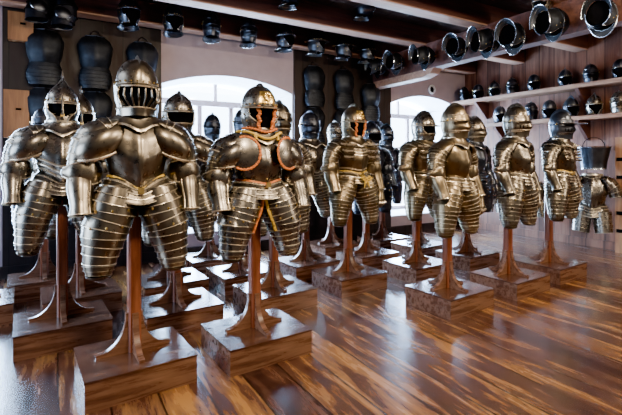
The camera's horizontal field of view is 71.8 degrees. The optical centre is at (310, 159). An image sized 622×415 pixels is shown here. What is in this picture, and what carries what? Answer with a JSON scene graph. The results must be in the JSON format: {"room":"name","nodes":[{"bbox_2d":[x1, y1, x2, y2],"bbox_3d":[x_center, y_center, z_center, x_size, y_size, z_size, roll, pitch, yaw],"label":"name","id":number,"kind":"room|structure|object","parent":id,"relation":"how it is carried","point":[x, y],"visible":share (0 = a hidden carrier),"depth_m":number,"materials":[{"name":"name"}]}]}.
{"room":"historic interior","nodes":[
{"label":"historic interior","id":0,"kind":"room"},
{"bbox_2d":[0,6,464,266],"bbox_3d":[-1.576,-0.320,6.616,10.400,3.340,1.000,0,0,-31],"label":"wall","id":1,"kind":"structure","parent":0,"point":[186,60],"depth_m":6.51,"materials":[{"name":"paint"}]},
{"bbox_2d":[3,89,29,137],"bbox_3d":[-3.335,-0.520,4.874,0.240,0.540,0.115,0,0,-31],"label":"wooden block","id":2,"kind":"object","parent":1,"relation":"attached to","point":[15,103],"visible":0.86,"depth_m":4.83,"materials":[{"name":"beige wood"}]},
{"bbox_2d":[8,10,33,42],"bbox_3d":[-3.301,-1.510,4.894,0.240,0.320,0.115,0,0,-31],"label":"wooden block","id":3,"kind":"object","parent":1,"relation":"attached to","point":[19,29],"visible":0.89,"depth_m":4.85,"materials":[{"name":"beige wood"}]},
{"bbox_2d":[27,84,51,124],"bbox_3d":[-3.100,-0.557,4.984,0.381,0.740,0.200,0,0,-13],"label":"hung breastplate","id":4,"kind":"object","parent":1,"relation":"hanging from","point":[37,96],"visible":0.27,"depth_m":4.90,"materials":[{"name":"metal"}]},
{"bbox_2d":[25,24,63,84],"bbox_3d":[-3.100,-1.237,4.984,0.381,0.740,0.200,0,0,-13],"label":"hung breastplate","id":5,"kind":"object","parent":1,"relation":"hanging from","point":[44,47],"visible":0.91,"depth_m":4.93,"materials":[{"name":"metal"}]},
{"bbox_2d":[2,6,160,266],"bbox_3d":[-2.755,-0.195,5.317,1.730,3.090,0.040,0,0,-31],"label":"panel","id":6,"kind":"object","parent":1,"relation":"attached to","point":[15,60],"depth_m":5.19,"materials":[{"name":"brown wood"}]},
{"bbox_2d":[77,31,112,89],"bbox_3d":[-2.644,-1.237,5.253,0.381,0.740,0.200,0,0,-13],"label":"hung breastplate","id":7,"kind":"object","parent":1,"relation":"hanging from","point":[95,52],"visible":1,"depth_m":5.20,"materials":[{"name":"metal"}]},
{"bbox_2d":[83,88,112,118],"bbox_3d":[-2.644,-0.557,5.253,0.381,0.740,0.200,0,0,-13],"label":"breastplate","id":8,"kind":"object","parent":1,"relation":"hanging from","point":[102,104],"visible":0.19,"depth_m":5.23,"materials":[{"name":"metal"}]},
{"bbox_2d":[126,37,158,82],"bbox_3d":[-2.170,-1.237,5.532,0.381,0.740,0.200,0,0,-13],"label":"hung breastplate","id":9,"kind":"object","parent":1,"relation":"hanging from","point":[146,52],"visible":0.39,"depth_m":5.49,"materials":[{"name":"metal"}]},
{"bbox_2d":[162,84,240,222],"bbox_3d":[-1.546,-0.170,6.958,1.980,2.400,0.120,0,0,-31],"label":"window","id":10,"kind":"structure","parent":1,"relation":"in","point":[199,104],"depth_m":6.90,"materials":[{"name":"paint"}]},
{"bbox_2d":[0,221,459,279],"bbox_3d":[-0.273,1.280,6.768,7.900,0.140,0.040,0,0,-31],"label":"baseboard","id":11,"kind":"structure","parent":1,"relation":"attached to","point":[146,257],"depth_m":5.95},
{"bbox_2d":[304,62,324,107],"bbox_3d":[0.062,-1.217,6.847,0.381,0.740,0.200,0,0,-13],"label":"hung breastplate","id":12,"kind":"object","parent":1,"relation":"hanging from","point":[314,76],"visible":1,"depth_m":6.78,"materials":[{"name":"metal"}]},
{"bbox_2d":[304,106,324,141],"bbox_3d":[0.062,-0.557,6.847,0.381,0.740,0.200,0,0,-13],"label":"breastplate","id":13,"kind":"object","parent":1,"relation":"hanging from","point":[316,110],"visible":0.44,"depth_m":6.83,"materials":[{"name":"metal"}]},
{"bbox_2d":[334,108,345,126],"bbox_3d":[0.562,-0.557,7.141,0.381,0.740,0.200,0,0,-13],"label":"breastplate","id":14,"kind":"object","parent":1,"relation":"hanging from","point":[338,115],"visible":0.11,"depth_m":7.06,"materials":[{"name":"metal"}]},
{"bbox_2d":[293,49,390,235],"bbox_3d":[0.584,-0.195,7.284,1.980,3.090,0.040,0,0,-31],"label":"panel","id":15,"kind":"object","parent":1,"relation":"attached to","point":[318,224],"depth_m":7.08,"materials":[{"name":"brown wood"}]},
{"bbox_2d":[334,66,353,108],"bbox_3d":[0.562,-1.217,7.141,0.381,0.740,0.200,0,0,-13],"label":"hung breastplate","id":16,"kind":"object","parent":1,"relation":"hanging from","point":[344,79],"visible":0.94,"depth_m":7.07,"materials":[{"name":"metal"}]},
{"bbox_2d":[361,80,379,120],"bbox_3d":[1.044,-1.037,7.426,0.381,0.740,0.200,0,0,-13],"label":"hung breastplate","id":17,"kind":"object","parent":1,"relation":"hanging from","point":[370,93],"visible":0.93,"depth_m":7.36,"materials":[{"name":"metal"}]},
{"bbox_2d":[364,58,386,78],"bbox_3d":[1.100,-1.517,7.092,0.420,0.344,0.246,0,0,-15],"label":"helmet","id":18,"kind":"object","parent":1,"relation":"hanging from","point":[375,67],"visible":0.9,"depth_m":7.01,"materials":[{"name":"metal"}]},
{"bbox_2d":[382,50,404,74],"bbox_3d":[1.330,-1.502,6.710,0.420,0.353,0.245,0,0,-38],"label":"helmet","id":19,"kind":"object","parent":1,"relation":"hanging from","point":[395,62],"visible":1,"depth_m":6.66,"materials":[{"name":"metal"}]},
{"bbox_2d":[391,101,426,208],"bbox_3d":[1.815,-0.170,8.938,1.780,2.400,0.120,0,0,-31],"label":"window","id":20,"kind":"structure","parent":1,"relation":"in","point":[397,115],"depth_m":8.96,"materials":[{"name":"paint"}]},
{"bbox_2d":[428,85,435,93],"bbox_3d":[2.329,-1.360,8.301,0.186,0.186,0.056,0,0,-31],"label":"ring","id":21,"kind":"object","parent":1,"relation":"attached to","point":[431,87],"visible":1,"depth_m":8.29,"materials":[{"name":"white paint"}]},
{"bbox_2d":[372,0,621,88],"bbox_3d":[2.851,-1.495,4.697,0.180,0.490,6.700,0,0,-31],"label":"beam","id":22,"kind":"structure","parent":1,"relation":"attached to","point":[410,73],"depth_m":5.71,"materials":[{"name":"brown wood"}]},
{"bbox_2d":[408,44,436,69],"bbox_3d":[1.633,-1.472,6.194,0.420,0.353,0.245,0,0,-21],"label":"helmet","id":23,"kind":"object","parent":22,"relation":"hanging from","point":[424,56],"visible":1,"depth_m":6.13,"materials":[{"name":"metal"}]},
{"bbox_2d":[442,33,467,61],"bbox_3d":[1.936,-1.467,5.677,0.420,0.344,0.245,0,0,-43],"label":"helmet","id":24,"kind":"object","parent":22,"relation":"hanging from","point":[455,47],"visible":0.98,"depth_m":5.62,"materials":[{"name":"metal"}]},
{"bbox_2d":[466,26,499,58],"bbox_3d":[2.155,-1.432,5.272,0.451,0.379,0.264,0,0,-15],"label":"helmet","id":25,"kind":"object","parent":22,"relation":"hanging from","point":[483,41],"visible":0.91,"depth_m":5.22,"materials":[{"name":"metal"}]},
{"bbox_2d":[494,18,525,54],"bbox_3d":[2.342,-1.402,4.963,0.451,0.379,0.263,0,0,-38],"label":"helmet","id":26,"kind":"object","parent":22,"relation":"hanging from","point":[512,37],"visible":1,"depth_m":4.90,"materials":[{"name":"metal"}]},
{"bbox_2d":[529,4,569,41],"bbox_3d":[2.576,-1.437,4.564,0.451,0.369,0.263,0,0,-21],"label":"helmet","id":27,"kind":"object","parent":22,"relation":"hanging from","point":[553,22],"visible":1,"depth_m":4.52,"materials":[{"name":"metal"}]},
{"bbox_2d":[581,0,617,37],"bbox_3d":[2.815,-1.372,4.156,0.451,0.379,0.263,0,0,-43],"label":"helmet","id":28,"kind":"object","parent":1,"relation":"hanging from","point":[601,17],"visible":1,"depth_m":4.10,"materials":[{"name":"metal"}]},
{"bbox_2d":[0,227,621,414],"bbox_3d":[1.276,1.400,2.957,11.400,0.100,11.400,0,0,-31],"label":"floor","id":29,"kind":"structure","parent":0,"point":[556,351],"depth_m":2.88,"materials":[{"name":"brown wood"}]},
{"bbox_2d":[0,287,13,324],"bbox_3d":[-2.865,0.770,3.605,0.618,1.160,0.528,0,0,-34],"label":"stand","id":30,"kind":"object","parent":29,"relation":"on","point":[7,294],"visible":0.93,"depth_m":3.55,"materials":[{"name":"brown wood"}]},
{"bbox_2d":[7,238,73,302],"bbox_3d":[-2.731,0.770,4.403,0.618,1.160,0.528,0,0,-34],"label":"stand","id":31,"kind":"object","parent":29,"relation":"on","point":[27,285],"visible":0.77,"depth_m":4.29,"materials":[{"name":"brown wood"}]},
{"bbox_2d":[11,106,72,226],"bbox_3d":[-2.695,0.069,4.337,0.717,1.230,0.325,0,0,-28],"label":"suit","id":32,"kind":"object","parent":31,"relation":"attached to","point":[39,117],"visible":0.06,"depth_m":4.22,"materials":[{"name":"metal"}]},
{"bbox_2d":[12,196,112,361],"bbox_3d":[-1.881,0.770,3.256,0.618,1.160,0.528,0,0,-34],"label":"stand","id":33,"kind":"object","parent":29,"relation":"on","point":[66,324],"visible":0.96,"depth_m":3.17,"materials":[{"name":"brown wood"}]},
{"bbox_2d":[0,70,107,256],"bbox_3d":[-1.842,0.008,3.187,0.797,1.351,0.348,0,0,-31],"label":"suit","id":34,"kind":"object","parent":33,"relation":"attached to","point":[37,202],"visible":0.65,"depth_m":3.02,"materials":[{"name":"grey metal"}]},
{"bbox_2d":[40,230,122,311],"bbox_3d":[-2.102,0.770,3.926,0.618,1.160,0.528,0,0,-34],"label":"stand","id":35,"kind":"object","parent":29,"relation":"on","point":[82,289],"visible":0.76,"depth_m":3.88,"materials":[{"name":"brown wood"}]},
{"bbox_2d":[32,87,95,239],"bbox_3d":[-2.053,0.008,3.840,0.797,1.351,0.348,0,0,-31],"label":"suit","id":36,"kind":"object","parent":35,"relation":"attached to","point":[87,114],"visible":0.12,"depth_m":3.75,"materials":[{"name":"metal"}]},
{"bbox_2d":[74,209,197,414],"bbox_3d":[-1.092,0.770,2.664,0.618,1.160,0.528,0,0,-34],"label":"stand","id":37,"kind":"object","parent":29,"relation":"on","point":[139,363],"visible":0.94,"depth_m":2.57,"materials":[{"name":"brown wood"}]},
{"bbox_2d":[60,55,200,280],"bbox_3d":[-1.054,0.026,2.597,0.807,1.314,0.393,0,0,-31],"label":"suit","id":38,"kind":"object","parent":37,"relation":"attached to","point":[135,146],"visible":1,"depth_m":2.47,"materials":[{"name":"metal"}]},
{"bbox_2d":[141,267,208,297],"bbox_3d":[-1.418,0.770,4.341,0.618,1.160,0.528,0,0,-34],"label":"stand","id":39,"kind":"object","parent":29,"relation":"on","point":[152,284],"visible":0.31,"depth_m":4.24,"materials":[{"name":"brown wood"}]},
{"bbox_2d":[141,269,223,332],"bbox_3d":[-1.121,0.770,3.599,0.618,1.160,0.528,0,0,-34],"label":"stand","id":40,"kind":"object","parent":29,"relation":"on","point":[179,307],"visible":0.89,"depth_m":3.49,"materials":[{"name":"brown wood"}]},
{"bbox_2d":[141,91,218,246],"bbox_3d":[-1.086,0.055,3.532,0.794,1.256,0.414,0,0,-25],"label":"suit","id":41,"kind":"object","parent":40,"relation":"attached to","point":[178,108],"visible":0.27,"depth_m":3.50,"materials":[{"name":"metal"}]},
{"bbox_2d":[183,236,230,274],"bbox_3d":[-1.249,0.770,5.334,0.618,1.160,0.528,0,0,-34],"label":"stand","id":42,"kind":"object","parent":29,"relation":"on","point":[209,256],"visible":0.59,"depth_m":5.16,"materials":[{"name":"brown wood"}]},
{"bbox_2d":[202,112,221,141],"bbox_3d":[-1.212,0.049,5.268,0.717,1.269,0.325,0,0,-28],"label":"suit","id":43,"kind":"object","parent":42,"relation":"attached to","point":[212,126],"visible":0.16,"depth_m":5.17,"materials":[{"name":"metal"}]},
{"bbox_2d":[206,252,267,295],"bbox_3d":[-0.750,0.770,4.665,0.618,1.160,0.528,0,0,-34],"label":"stand","id":44,"kind":"object","parent":29,"relation":"on","point":[222,278],"visible":0.39,"depth_m":4.51,"materials":[{"name":"brown wood"}]},
{"bbox_2d":[228,110,243,187],"bbox_3d":[-0.713,0.054,4.597,0.796,1.259,0.361,0,0,-28],"label":"suit","id":45,"kind":"object","parent":44,"relation":"attached to","point":[237,123],"visible":0.02,"depth_m":4.49,"materials":[{"name":"metal"}]},
{"bbox_2d":[200,217,312,377],"bbox_3d":[-0.393,0.770,3.053,0.618,1.160,0.528,0,0,-34],"label":"stand","id":46,"kind":"object","parent":29,"relation":"on","point":[257,338],"visible":0.94,"depth_m":2.96,"materials":[{"name":"brown wood"}]},
{"bbox_2d":[201,83,310,262],"bbox_3d":[-0.365,0.074,3.000,0.794,1.220,0.384,0,0,-25],"label":"suit","id":47,"kind":"object","parent":46,"relation":"attached to","point":[257,154],"visible":1,"depth_m":2.87,"materials":[{"name":"grey metal"}]},
{"bbox_2d":[233,233,317,312],"bbox_3d":[-0.339,0.770,4.025,0.618,1.160,0.528,0,0,-34],"label":"stand","id":48,"kind":"object","parent":29,"relation":"on","point":[287,293],"visible":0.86,"depth_m":3.94,"materials":[{"name":"brown wood"}]},
{"bbox_2d":[261,100,317,236],"bbox_3d":[-0.299,0.064,3.958,0.796,1.239,0.361,0,0,-33],"label":"suit","id":49,"kind":"object","parent":48,"relation":"attached to","point":[284,122],"visible":0.31,"depth_m":3.94,"materials":[{"name":"metal"}]},
{"bbox_2d":[279,227,340,280],"bbox_3d":[-0.055,0.770,5.120,0.618,1.160,0.528,0,0,-34],"label":"stand","id":50,"kind":"object","parent":29,"relation":"on","point":[299,266],"visible":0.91,"depth_m":5.01,"materials":[{"name":"brown wood"}]},
{"bbox_2d":[299,110,330,216],"bbox_3d":[-0.018,0.049,5.053,0.796,1.269,0.361,0,0,-28],"label":"suit","id":51,"kind":"object","parent":50,"relation":"attached to","point":[309,125],"visible":0.38,"depth_m":4.97,"materials":[{"name":"metal"}]},
{"bbox_2d":[310,217,359,258],"bbox_3d":[0.298,0.770,6.176,0.618,1.160,0.528,0,0,-34],"label":"stand","id":52,"kind":"object","parent":29,"relation":"on","point":[327,246],"visible":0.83,"depth_m":6.07,"materials":[{"name":"brown wood"}]},
{"bbox_2d":[326,120,342,169],"bbox_3d":[0.335,0.059,6.109,0.717,1.250,0.325,0,0,-28],"label":"suit","id":53,"kind":"object","parent":52,"relation":"attached to","point":[334,130],"visible":0.14,"depth_m":6.01,"materials":[{"name":"grey metal"}]},
{"bbox_2d":[311,209,387,297],"bbox_3d":[0.407,0.770,4.592,0.618,1.160,0.528,0,0,-34],"label":"stand","id":54,"kind":"object","parent":29,"relation":"on","point":[347,278],"visible":0.93,"depth_m":4.48,"materials":[{"name":"brown wood"}]},
{"bbox_2d":[321,103,385,226],"bbox_3d":[0.446,0.042,4.519,0.770,1.283,0.380,0,0,-25],"label":"suit","id":55,"kind":"object","parent":54,"relation":"attached to","point":[356,157],"visible":1,"depth_m":4.40,"materials":[{"name":"metal"}]},
{"bbox_2d":[336,218,398,268],"bbox_3d":[0.725,0.770,5.569,0.618,1.160,0.528,0,0,-34],"label":"stand","id":56,"kind":"object","parent":29,"relation":"on","point":[367,254],"visible":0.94,"depth_m":5.49,"materials":[{"name":"brown wood"}]},
{"bbox_2d":[352,120,397,214],"bbox_3d":[0.772,0.090,5.488,0.791,1.184,0.408,0,0,-31],"label":"suit","id":57,"kind":"object","parent":56,"relation":"attached to","point":[372,132],"visible":0.41,"depth_m":5.46,"materials":[{"name":"metal"}]},
{"bbox_2d":[357,210,409,249],"bbox_3d":[1.117,0.770,6.658,0.618,1.160,0.528,0,0,-34],"label":"stand","id":58,"kind":"object","parent":29,"relation":"on","point":[381,238],"visible":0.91,"depth_m":6.57,"materials":[{"name":"brown wood"}]},
{"bbox_2d":[380,123,402,203],"bbox_3d":[1.153,0.059,6.592,0.717,1.250,0.325,0,0,-28],"label":"suit","id":59,"kind":"object","parent":58,"relation":"attached to","point":[387,140],"visible":0.43,"depth_m":6.53,"materials":[{"name":"metal"}]},
{"bbox_2d":[382,221,441,283],"bbox_3d":[1.242,0.770,5.026,0.618,1.160,0.528,0,0,-34],"label":"stand","id":60,"kind":"object","parent":29,"relation":"on","point":[414,267],"visible":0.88,"depth_m":4.91,"materials":[{"name":"brown wood"}]},
{"bbox_2d":[398,110,440,221],"bbox_3d":[1.297,0.055,4.925,0.787,1.256,0.412,0,0,-28],"label":"suit","id":61,"kind":"object","parent":60,"relation":"attached to","point":[418,191],"visible":0.66,"depth_m":4.75,"materials":[{"name":"metal"}]},
{"bbox_2d":[391,218,441,257],"bbox_3d":[1.551,0.770,6.136,0.618,1.160,0.528,0,0,-34],"label":"stand","id":62,"kind":"object","parent":29,"relation":"on","point":[428,247],"visible":0.52,"depth_m":6.01,"materials":[{"name":"brown wood"}]},
{"bbox_2d":[405,238,493,319],"bbox_3d":[1.285,0.770,4.007,0.618,1.160,0.528,0,0,-34],"label":"stand","id":63,"kind":"object","parent":29,"relation":"on","point":[447,296],"visible":0.94,"depth_m":3.90,"materials":[{"name":"brown wood"}]},
{"bbox_2d":[426,103,486,237],"bbox_3d":[1.305,0.081,3.907,0.725,1.205,0.329,0,0,-40],"label":"suit","id":64,"kind":"object","parent":63,"relation":"attached to","point":[452,172],"visible":1,"depth_m":3.78,"materials":[{"name":"metal"}]},
{"bbox_2d":[435,231,499,271],"bbox_3d":[2.025,0.770,5.568,0.618,1.160,0.528,0,0,-34],"label":"stand","id":65,"kind":"object","parent":29,"relation":"on","point":[466,257],"visible":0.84,"depth_m":5.41,"materials":[{"name":"brown wood"}]},
{"bbox_2d":[466,116,497,212],"bbox_3d":[2.075,0.059,5.484,0.796,1.250,0.361,0,0,-35],"label":"suit","id":66,"kind":"object","parent":65,"relation":"attached to","point":[477,134],"visible":0.52,"depth_m":5.41,"materials":[{"name":"metal"}]},
{"bbox_2d":[469,227,550,300],"bbox_3d":[2.077,0.770,4.496,0.618,1.160,0.528,0,0,-34],"label":"stand","id":67,"kind":"object","parent":29,"relation":"on","point":[509,281],"visible":0.93,"depth_m":4.39,"materials":[{"name":"brown wood"}]},
{"bbox_2d":[492,103,542,228],"bbox_3d":[2.096,0.051,4.396,0.725,1.264,0.329,0,0,-40],"label":"suit","id":68,"kind":"object","parent":67,"relation":"attached to","point":[519,188],"visible":1,"depth_m":4.27,"materials":[{"name":"metal"}]},
{"bbox_2d":[515,176,586,284],"bbox_3d":[2.798,0.770,5.025,0.618,1.160,0.528,0,0,-34],"label":"stand","id":69,"kind":"object","parent":29,"relation":"on","point":[562,270],"visible":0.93,"depth_m":4.94,"materials":[{"name":"brown wood"}]},
{"bbox_2d":[540,109,586,221],"bbox_3d":[2.868,0.050,4.846,0.697,1.267,0.427,0,0,-31],"label":"suit","id":70,"kind":"object","parent":69,"relation":"attached to","point":[563,195],"visible":1,"depth_m":4.77,"materials":[{"name":"metal"}]},
{"bbox_2d":[615,137,621,252],"bbox_3d":[4.684,0.510,6.008,0.150,1.680,0.720,0,0,-31],"label":"wooden rack","id":71,"kind":"object","parent":29,"relation":"on","point":[618,140],"visible":0.8,"depth_m":6.25,"materials":[{"name":"beige wood"}]},
{"bbox_2d":[141,0,533,47],"bbox_3d":[1.225,-2.040,3.043,9.600,0.100,10.800,0,0,-31],"label":"ceiling","id":72,"kind":"structure","parent":0,"point":[517,6],"depth_m":5.80,"materials":[{"name":"white paint"}]},
{"bbox_2d":[465,26,621,241],"bbox_3d":[5.139,-0.320,5.580,0.120,3.340,9.600,0,0,-31],"label":"wall","id":73,"kind":"structure","parent":0,"point":[546,62],"depth_m":7.19,"materials":[{"name":"brown wood"}]},
{"bbox_2d":[24,0,53,22],"bbox_3d":[-2.971,-1.687,4.686,0.251,0.357,0.271,0,0,7],"label":"helmet","id":74,"kind":"object","parent":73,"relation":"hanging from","point":[36,11],"visible":0.98,"depth_m":4.63,"materials":[{"name":"metal"}]},
{"bbox_2d":[50,0,77,29],"bbox_3d":[-2.767,-1.647,4.807,0.251,0.357,0.271,0,0,19],"label":"helmet","id":75,"kind":"object","parent":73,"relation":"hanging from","point":[64,14],"visible":0.98,"depth_m":4.75,"materials":[{"name":"metal"}]},
{"bbox_2d":[116,0,140,31],"bbox_3d":[-2.175,-1.779,5.133,0.400,0.405,0.258,0,0,44],"label":"helmet","id":76,"kind":"object","parent":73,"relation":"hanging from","point":[128,11],"visible":1,"depth_m":5.06,"materials":[{"name":"metal"}]},
{"bbox_2d":[162,4,183,37],"bbox_3d":[-1.730,-1.761,5.400,0.258,0.369,0.390,0,0,-31],"label":"helmet","id":77,"kind":"object","parent":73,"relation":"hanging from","point":[173,19],"visible":1,"depth_m":5.32,"materials":[{"name":"metal"}]},
{"bbox_2d":[201,11,220,42],"bbox_3d":[-1.313,-1.764,5.654,0.270,0.376,0.317,0,0,12],"label":"helmet","id":78,"kind":"object","parent":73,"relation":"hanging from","point":[211,25],"visible":1,"depth_m":5.55,"materials":[{"name":"metal"}]},
{"bbox_2d":[0,0,475,74],"bbox_3d":[-0.833,-1.857,6.241,9.400,0.266,0.200,0,0,-31],"label":"ceiling beam","id":79,"kind":"structure","parent":73,"relation":"attached to","point":[151,14],"depth_m":5.87,"materials":[{"name":"brown wood"}]},
{"bbox_2d":[239,19,256,47],"bbox_3d":[-0.865,-1.758,5.916,0.250,0.364,0.324,0,0,-9],"label":"helmet","id":80,"kind":"object","parent":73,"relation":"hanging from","point":[248,30],"visible":1,"depth_m":5.82,"materials":[{"name":"metal"}]},
{"bbox_2d":[274,24,296,52],"bbox_3d":[-0.374,-1.775,6.194,0.392,0.397,0.252,0,0,39],"label":"helmet","id":81,"kind":"object","parent":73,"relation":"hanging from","point":[284,36],"visible":0.98,"depth_m":6.12,"materials":[{"name":"metal"}]},
{"bbox_2d":[277,0,298,9],"bbox_3d":[-0.255,-1.975,5.080,0.289,0.336,0.237,0,0,-2],"label":"helmet","id":82,"kind":"object","parent":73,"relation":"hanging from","point":[285,4],"visible":1,"depth_m":5.15,"materials":[{"name":"metal"}]},
{"bbox_2d":[305,29,329,56],"bbox_3d":[0.092,-1.775,6.469,0.392,0.397,0.252,0,0,20],"label":"helmet","id":83,"kind":"object","parent":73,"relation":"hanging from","point":[316,41],"visible":1,"depth_m":6.40,"materials":[{"name":"metal"}]},
{"bbox_2d":[156,0,524,64],"bbox_3d":[-0.305,-1.857,5.345,9.400,0.266,0.200,0,0,-31],"label":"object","id":84,"kind":"structure","parent":73,"relation":"attached to","point":[307,14],"depth_m":5.59,"materials":[{"name":"brown wood"}]},
{"bbox_2d":[333,34,356,60],"bbox_3d":[0.532,-1.775,6.728,0.392,0.397,0.252,0,0,15],"label":"helmet","id":85,"kind":"object","parent":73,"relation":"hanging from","point":[344,45],"visible":1,"depth_m":6.65,"materials":[{"name":"metal"}]},
{"bbox_2d":[353,5,375,21],"bbox_3d":[0.693,-2.015,5.639,0.289,0.336,0.237,0,0,-2],"label":"helmet","id":86,"kind":"object","parent":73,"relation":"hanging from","point":[364,12],"visible":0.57,"depth_m":5.57,"materials":[{"name":"metal"}]},
{"bbox_2d":[357,40,378,63],"bbox_3d":[0.919,-1.763,6.956,0.368,0.373,0.237,0,0,20],"label":"helmet","id":87,"kind":"object","parent":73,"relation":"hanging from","point":[367,49],"visible":0.98,"depth_m":6.89,"materials":[{"name":"metal"}]},
{"bbox_2d":[349,0,587,51],"bbox_3d":[0.233,-1.857,4.431,9.400,0.266,0.200,0,0,-31],"label":"trim","id":88,"kind":"structure","parent":73,"relation":"attached to","point":[464,13],"depth_m":5.29,"materials":[{"name":"white paint"}]},
{"bbox_2d":[491,179,498,212],"bbox_3d":[3.400,0.659,7.922,0.441,0.611,0.536,0,0,-16],"label":"suit","id":89,"kind":"object","parent":73,"relation":"hanging from","point":[494,200],"visible":0.1,"depth_m":7.80,"materials":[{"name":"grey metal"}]},
{"bbox_2d":[451,77,621,118],"bbox_3d":[4.196,-0.973,6.633,0.436,0.365,4.770,0,0,-31],"label":"wall shelf","id":90,"kind":"object","parent":73,"relation":"attached to","point":[583,90],"visible":0.83,"depth_m":7.02,"materials":[{"name":"brown wood"}]},
{"bbox_2d":[458,87,469,100],"bbox_3d":[3.034,-1.309,8.546,0.218,0.324,0.292,0,0,42],"label":"helmet","id":91,"kind":"object","parent":90,"relation":"on","point":[463,93],"visible":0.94,"depth_m":8.45,"materials":[{"name":"metal"}]},
{"bbox_2d":[472,84,483,98],"bbox_3d":[3.206,-1.298,8.247,0.211,0.302,0.314,0,0,27],"label":"helmet","id":92,"kind":"object","parent":90,"relation":"on","point":[478,92],"visible":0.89,"depth_m":8.18,"materials":[{"name":"metal"}]},
{"bbox_2d":[488,80,500,95],"bbox_3d":[3.386,-1.313,7.934,0.211,0.332,0.322,0,0,35],"label":"helmet","id":93,"kind":"object","parent":90,"relation":"on","point":[494,89],"visible":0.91,"depth_m":7.86,"materials":[{"name":"metal"}]},
{"bbox_2d":[506,77,518,93],"bbox_3d":[3.576,-1.309,7.630,0.218,0.324,0.292,0,0,21],"label":"helmet","id":94,"kind":"object","parent":90,"relation":"on","point":[512,84],"visible":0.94,"depth_m":7.54,"materials":[{"name":"metal"}]},
{"bbox_2d":[527,74,540,90],"bbox_3d":[3.775,-1.298,7.282,0.211,0.302,0.314,0,0,19],"label":"helmet","id":95,"kind":"object","parent":90,"relation":"on","point":[534,83],"visible":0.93,"depth_m":7.21,"materials":[{"name":"metal"}]},
{"bbox_2d":[558,68,572,85],"bbox_3d":[4.037,-1.313,6.831,0.211,0.332,0.322,0,0,28],"label":"helmet","id":96,"kind":"object","parent":90,"relation":"on","point":[565,77],"visible":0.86,"depth_m":6.76,"materials":[{"name":"metal"}]},
{"bbox_2d":[582,63,598,81],"bbox_3d":[4.233,-1.309,6.513,0.292,0.324,0.218,0,0,-32],"label":"helmet","id":97,"kind":"object","parent":90,"relation":"on","point":[590,73],"visible":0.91,"depth_m":6.42,"materials":[{"name":"metal"}]},
{"bbox_2d":[612,59,621,77],"bbox_3d":[4.434,-1.298,6.162,0.211,0.302,0.314,0,0,43],"label":"helmet","id":98,"kind":"object","parent":90,"relation":"on","point":[617,66],"visible":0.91,"depth_m":6.11,"materials":[{"name":"metal"}]},
{"bbox_2d":[537,181,543,216],"bbox_3d":[3.780,0.659,7.276,0.441,0.611,0.536,0,0,-16],"label":"suit","id":99,"kind":"object","parent":73,"relation":"hanging from","point":[541,209],"visible":0.15,"depth_m":7.10,"materials":[{"name":"metal"}]},
{"bbox_2d":[531,0,553,18],"bbox_3d":[2.565,-1.724,4.749,0.312,0.295,0.206,0,0,-31],"label":"helmet","id":100,"kind":"object","parent":73,"relation":"hanging from","point":[548,4],"visible":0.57,"depth_m":4.67,"materials":[{"name":"grey metal"}]},
{"bbox_2d":[479,222,614,249],"bbox_3d":[5.074,1.290,5.542,0.030,0.120,7.500,0,0,-31],"label":"baseboard","id":101,"kind":"structure","parent":73,"relation":"attached to","point":[597,243],"depth_m":7.10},
{"bbox_2d":[485,112,621,140],"bbox_3d":[4.290,-0.482,6.473,0.436,0.365,4.400,0,0,-31],"label":"wall shelf","id":102,"kind":"object","parent":73,"relation":"attached to","point":[585,129],"visible":0.64,"depth_m":6.66,"materials":[{"name":"brown wood"}]},
{"bbox_2d":[493,106,504,122],"bbox_3d":[3.433,-0.819,7.823,0.227,0.324,0.337,0,0,4],"label":"helmet","id":103,"kind":"object","parent":102,"relation":"on","point":[498,114],"visible":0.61,"depth_m":7.75,"materials":[{"name":"metal"}]},
{"bbox_2d":[525,101,538,119],"bbox_3d":[3.741,-0.831,7.312,0.234,0.348,0.313,0,0,-4],"label":"helmet","id":104,"kind":"object","parent":102,"relation":"on","point":[531,108],"visible":0.65,"depth_m":7.21,"materials":[{"name":"metal"}]},
{"bbox_2d":[542,100,556,118],"bbox_3d":[3.899,-0.819,7.031,0.227,0.324,0.337,0,0,32],"label":"helmet","id":105,"kind":"object","parent":102,"relation":"on","point":[549,106],"visible":0.77,"depth_m":6.96,"materials":[{"name":"metal"}]},
{"bbox_2d":[562,95,579,115],"bbox_3d":[4.072,-0.835,6.733,0.227,0.357,0.346,0,0,4],"label":"helmet","id":106,"kind":"object","parent":102,"relation":"on","point":[571,105],"visible":0.83,"depth_m":6.66,"materials":[{"name":"metal"}]},
{"bbox_2d":[585,92,602,114],"bbox_3d":[4.243,-0.835,6.441,0.227,0.357,0.346,0,0,19],"label":"helmet","id":107,"kind":"object","parent":102,"relation":"on","point":[594,104],"visible":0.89,"depth_m":6.38,"materials":[{"name":"grey metal"}]},
{"bbox_2d":[609,91,621,112],"bbox_3d":[4.413,-0.831,6.167,0.313,0.348,0.234,0,0,-35],"label":"helmet","id":108,"kind":"object","parent":102,"relation":"on","point":[615,101],"visible":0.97,"depth_m":6.09,"materials":[{"name":"grey metal"}]},
{"bbox_2d":[541,0,567,4],"bbox_3d":[0.766,-1.857,3.527,9.400,0.266,0.200,0,0,-31],"label":"trim","id":109,"kind":"structure","parent":73,"relation":"attached to","point":[554,1],"depth_m":4.68,"materials":[{"name":"brown wood"}]},
{"bbox_2d":[577,137,611,169],"bbox_3d":[4.253,-0.103,6.474,0.450,0.485,0.320,0,0,38],"label":"bucket","id":110,"kind":"object","parent":73,"relation":"hanging from","point":[593,157],"visible":0.95,"depth_m":6.36,"materials":[{"name":"metal"}]},
{"bbox_2d":[572,173,621,233],"bbox_3d":[4.176,0.636,6.350,0.606,0.876,0.597,0,0,-10],"label":"suit","id":111,"kind":"object","parent":73,"relation":"hanging from","point":[596,188],"visible":0.82,"depth_m":6.20,"materials":[{"name":"grey metal"}]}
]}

